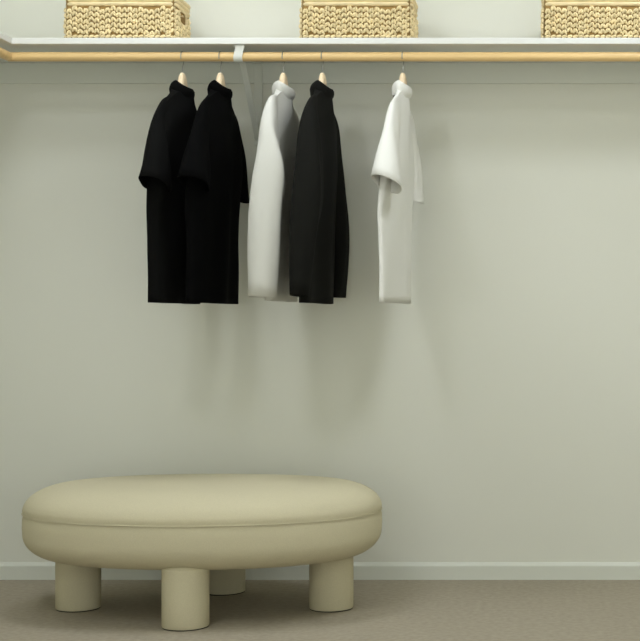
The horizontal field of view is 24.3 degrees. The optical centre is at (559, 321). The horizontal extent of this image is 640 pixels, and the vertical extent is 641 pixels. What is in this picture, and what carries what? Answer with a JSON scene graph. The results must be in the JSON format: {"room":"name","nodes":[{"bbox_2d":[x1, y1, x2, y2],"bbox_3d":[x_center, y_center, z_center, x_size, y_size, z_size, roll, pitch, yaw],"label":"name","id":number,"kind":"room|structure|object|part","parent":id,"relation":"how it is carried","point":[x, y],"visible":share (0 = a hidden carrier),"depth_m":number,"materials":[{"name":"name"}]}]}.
{"room":"walk-in closet","nodes":[
{"label":"walk-in closet","id":0,"kind":"room"},
{"bbox_2d":[0,0,639,561],"bbox_3d":[-0.050,-0.553,5.950,5.040,3.200,0.100,0,0,0],"label":"wall","id":1,"kind":"structure","parent":0,"point":[493,414],"depth_m":5.90,"materials":[{"name":"white paint"}]},
{"bbox_2d":[233,45,261,144],"bbox_3d":[-1.220,-0.885,5.695,0.044,0.334,0.384,0,0,0],"label":"shelf bracket","id":2,"kind":"object","parent":1,"relation":"attached to","point":[255,108],"visible":0.95,"depth_m":5.82,"materials":[{"name":"white metal"}]},
{"bbox_3d":[-1.225,-1.049,5.700,0.034,0.006,0.374,0,0,0],"label":"shelf arm","id":3,"kind":"part","parent":2,"relation":"part of","materials":[{"name":"white metal"}]},
{"bbox_3d":[-1.225,-0.883,5.885,0.034,0.331,0.005,0,0,0],"label":"wall plate","id":4,"kind":"part","parent":2,"relation":"part of","materials":[{"name":"white paint"}]},
{"bbox_2d":[9,52,639,61],"bbox_3d":[0.183,-1.010,5.525,4.573,0.036,0.036,0,0,0],"label":"clothes rod","id":5,"kind":"object","parent":2,"relation":"attached to","point":[16,56],"visible":0.86,"depth_m":5.51,"materials":[{"name":"brown wood"}]},
{"bbox_2d":[0,47,11,60],"bbox_3d":[-2.099,-1.010,4.054,0.036,0.036,2.909,0,0,0],"label":"clothes rod","id":6,"kind":"object","parent":5,"relation":"attached to","point":[6,55],"visible":1,"depth_m":5.45,"materials":[{"name":"brown wood"}]},
{"bbox_2d":[178,51,187,86],"bbox_3d":[-1.438,-0.899,5.525,0.025,0.266,0.370,0,0,5],"label":"clothes hanger","id":7,"kind":"object","parent":5,"relation":"hanging from","point":[182,79],"visible":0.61,"depth_m":5.51,"materials":[{"name":"brown wood"}]},
{"bbox_2d":[138,80,199,303],"bbox_3d":[-1.444,-0.491,5.498,0.117,0.840,0.697,0,0,5],"label":"short sleeved top","id":8,"kind":"object","parent":7,"relation":"hanging from","point":[170,128],"visible":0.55,"depth_m":5.31,"materials":[{"name":"black fabric"}]},
{"bbox_2d":[216,51,225,86],"bbox_3d":[-1.294,-0.899,5.525,0.025,0.266,0.370,0,0,5],"label":"clothes hanger","id":9,"kind":"object","parent":5,"relation":"hanging from","point":[220,78],"visible":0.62,"depth_m":5.51,"materials":[{"name":"brown wood"}]},
{"bbox_2d":[177,80,248,303],"bbox_3d":[-1.302,-0.492,5.498,0.105,0.842,0.697,0,0,4],"label":"short sleeved top","id":10,"kind":"object","parent":9,"relation":"hanging from","point":[213,167],"visible":1,"depth_m":5.37,"materials":[{"name":"black fabric"}]},
{"bbox_2d":[279,51,287,85],"bbox_3d":[-1.054,-0.899,5.525,0.025,0.266,0.370,0,0,5],"label":"clothes hanger","id":11,"kind":"object","parent":5,"relation":"hanging from","point":[283,78],"visible":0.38,"depth_m":5.51,"materials":[{"name":"brown wood"}]},
{"bbox_2d":[247,80,299,301],"bbox_3d":[-1.058,-0.495,5.507,0.137,0.833,0.668,0,0,0],"label":"long sleeved top","id":12,"kind":"object","parent":11,"relation":"hanging from","point":[269,211],"visible":0.78,"depth_m":5.21,"materials":[{"name":"grey fabric"}]},
{"bbox_2d":[318,51,326,85],"bbox_3d":[-0.905,-0.899,5.525,0.025,0.266,0.370,0,0,5],"label":"clothes hanger","id":13,"kind":"object","parent":5,"relation":"hanging from","point":[322,77],"visible":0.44,"depth_m":5.51,"materials":[{"name":"brown wood"}]},
{"bbox_2d":[289,80,349,303],"bbox_3d":[-0.910,-0.492,5.507,0.113,0.841,0.670,0,0,2],"label":"long sleeved top","id":14,"kind":"object","parent":13,"relation":"hanging from","point":[319,239],"visible":1,"depth_m":5.37,"materials":[{"name":"black fabric"}]},
{"bbox_2d":[399,51,406,84],"bbox_3d":[-0.598,-0.899,5.525,0.025,0.266,0.370,0,0,5],"label":"clothes hanger","id":15,"kind":"object","parent":5,"relation":"hanging from","point":[402,78],"visible":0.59,"depth_m":5.51,"materials":[{"name":"brown wood"}]},
{"bbox_2d":[371,80,423,303],"bbox_3d":[-0.611,-0.492,5.498,0.111,0.839,0.696,0,0,3],"label":"short sleeved top","id":16,"kind":"object","parent":15,"relation":"hanging from","point":[397,169],"visible":1,"depth_m":5.38,"materials":[{"name":"white fabric"}]},
{"bbox_2d":[0,63,639,83],"bbox_3d":[0.000,-1.011,5.894,4.940,0.084,0.012,0,0,0],"label":"trim","id":17,"kind":"structure","parent":1,"relation":"attached to","point":[10,73],"depth_m":5.89,"materials":[{"name":"white paint"}]},
{"bbox_2d":[0,562,639,579],"bbox_3d":[0.000,1.012,5.893,4.940,0.070,0.014,0,0,0],"label":"baseboard","id":18,"kind":"structure","parent":1,"relation":"attached to","point":[8,570],"depth_m":5.89,"materials":[{"name":"white paint"}]},
{"bbox_2d":[0,38,639,62],"bbox_3d":[0.000,-1.065,5.695,4.940,0.024,0.410,0,0,0],"label":"wall shelf","id":19,"kind":"object","parent":1,"relation":"attached to","point":[18,44],"visible":0.67,"depth_m":5.50,"materials":[{"name":"white paint"}]},
{"bbox_2d":[63,0,190,37],"bbox_3d":[-1.675,-1.165,5.633,0.441,0.175,0.257,0,0,0],"label":"woven basket","id":20,"kind":"object","parent":19,"relation":"on","point":[83,18],"visible":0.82,"depth_m":5.51,"materials":[{"name":"brown wicker"}]},
{"bbox_2d":[299,0,418,37],"bbox_3d":[-0.776,-1.165,5.633,0.441,0.175,0.257,0,0,0],"label":"woven basket","id":21,"kind":"object","parent":19,"relation":"on","point":[318,18],"visible":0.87,"depth_m":5.51,"materials":[{"name":"brown wicker"}]},
{"bbox_2d":[540,0,639,37],"bbox_3d":[0.145,-1.165,5.633,0.441,0.175,0.257,0,0,0],"label":"woven basket","id":22,"kind":"object","parent":19,"relation":"on","point":[559,18],"visible":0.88,"depth_m":5.51,"materials":[{"name":"brown wicker"}]},
{"bbox_2d":[0,580,639,640],"bbox_3d":[-0.050,1.097,2.700,5.040,0.100,6.600,0,0,0],"label":"floor","id":23,"kind":"structure","parent":0,"point":[130,610],"depth_m":5.21,"materials":[{"name":"carpet"}]},
{"bbox_2d":[21,474,381,630],"bbox_3d":[-1.298,0.812,5.300,1.306,0.469,0.896,0,0,0],"label":"bench","id":24,"kind":"object","parent":23,"relation":"on","point":[202,532],"visible":1,"depth_m":4.96,"materials":[{"name":"beige fabric"}]},
{"bbox_3d":[-1.760,0.938,5.300,0.160,0.212,0.160,0,0,0],"label":"leg","id":25,"kind":"part","parent":24,"relation":"part of","materials":[{"name":"beige fabric"}]},
{"bbox_3d":[-1.286,0.938,4.980,0.160,0.212,0.160,0,0,0],"label":"leg","id":26,"kind":"part","parent":24,"relation":"part of","materials":[{"name":"beige fabric"}]},
{"bbox_2d":[22,474,381,525],"bbox_3d":[-1.298,0.633,5.300,1.288,0.111,0.872,0,0,0],"label":"seat cushion","id":27,"kind":"object","parent":24,"relation":"on","point":[165,499],"depth_m":5.00,"materials":[{"name":"beige fabric"}]},
{"bbox_3d":[-1.298,0.770,5.300,1.290,0.169,0.874,0,0,0],"label":"seat","id":28,"kind":"part","parent":24,"relation":"part of","materials":[{"name":"beige fabric"}]},
{"bbox_3d":[-1.301,0.938,5.620,0.160,0.212,0.160,0,0,0],"label":"leg","id":29,"kind":"part","parent":24,"relation":"part of","materials":[{"name":"beige fabric"}]},
{"bbox_3d":[-0.836,0.938,5.300,0.160,0.212,0.160,0,0,0],"label":"leg","id":30,"kind":"part","parent":24,"relation":"part of","materials":[{"name":"beige fabric"}]},
{"bbox_3d":[-2.520,-0.553,2.650,0.100,3.200,6.500,0,0,0],"label":"wall","id":31,"kind":"structure","parent":0,"visible":0},
{"bbox_2d":[0,32,11,43],"bbox_3d":[-2.272,-1.065,4.045,0.395,0.024,2.890,0,0,0],"label":"wall shelf","id":32,"kind":"object","parent":31,"relation":"attached to","point":[4,39],"visible":1,"depth_m":5.44,"materials":[{"name":"white paint"}]}
]}

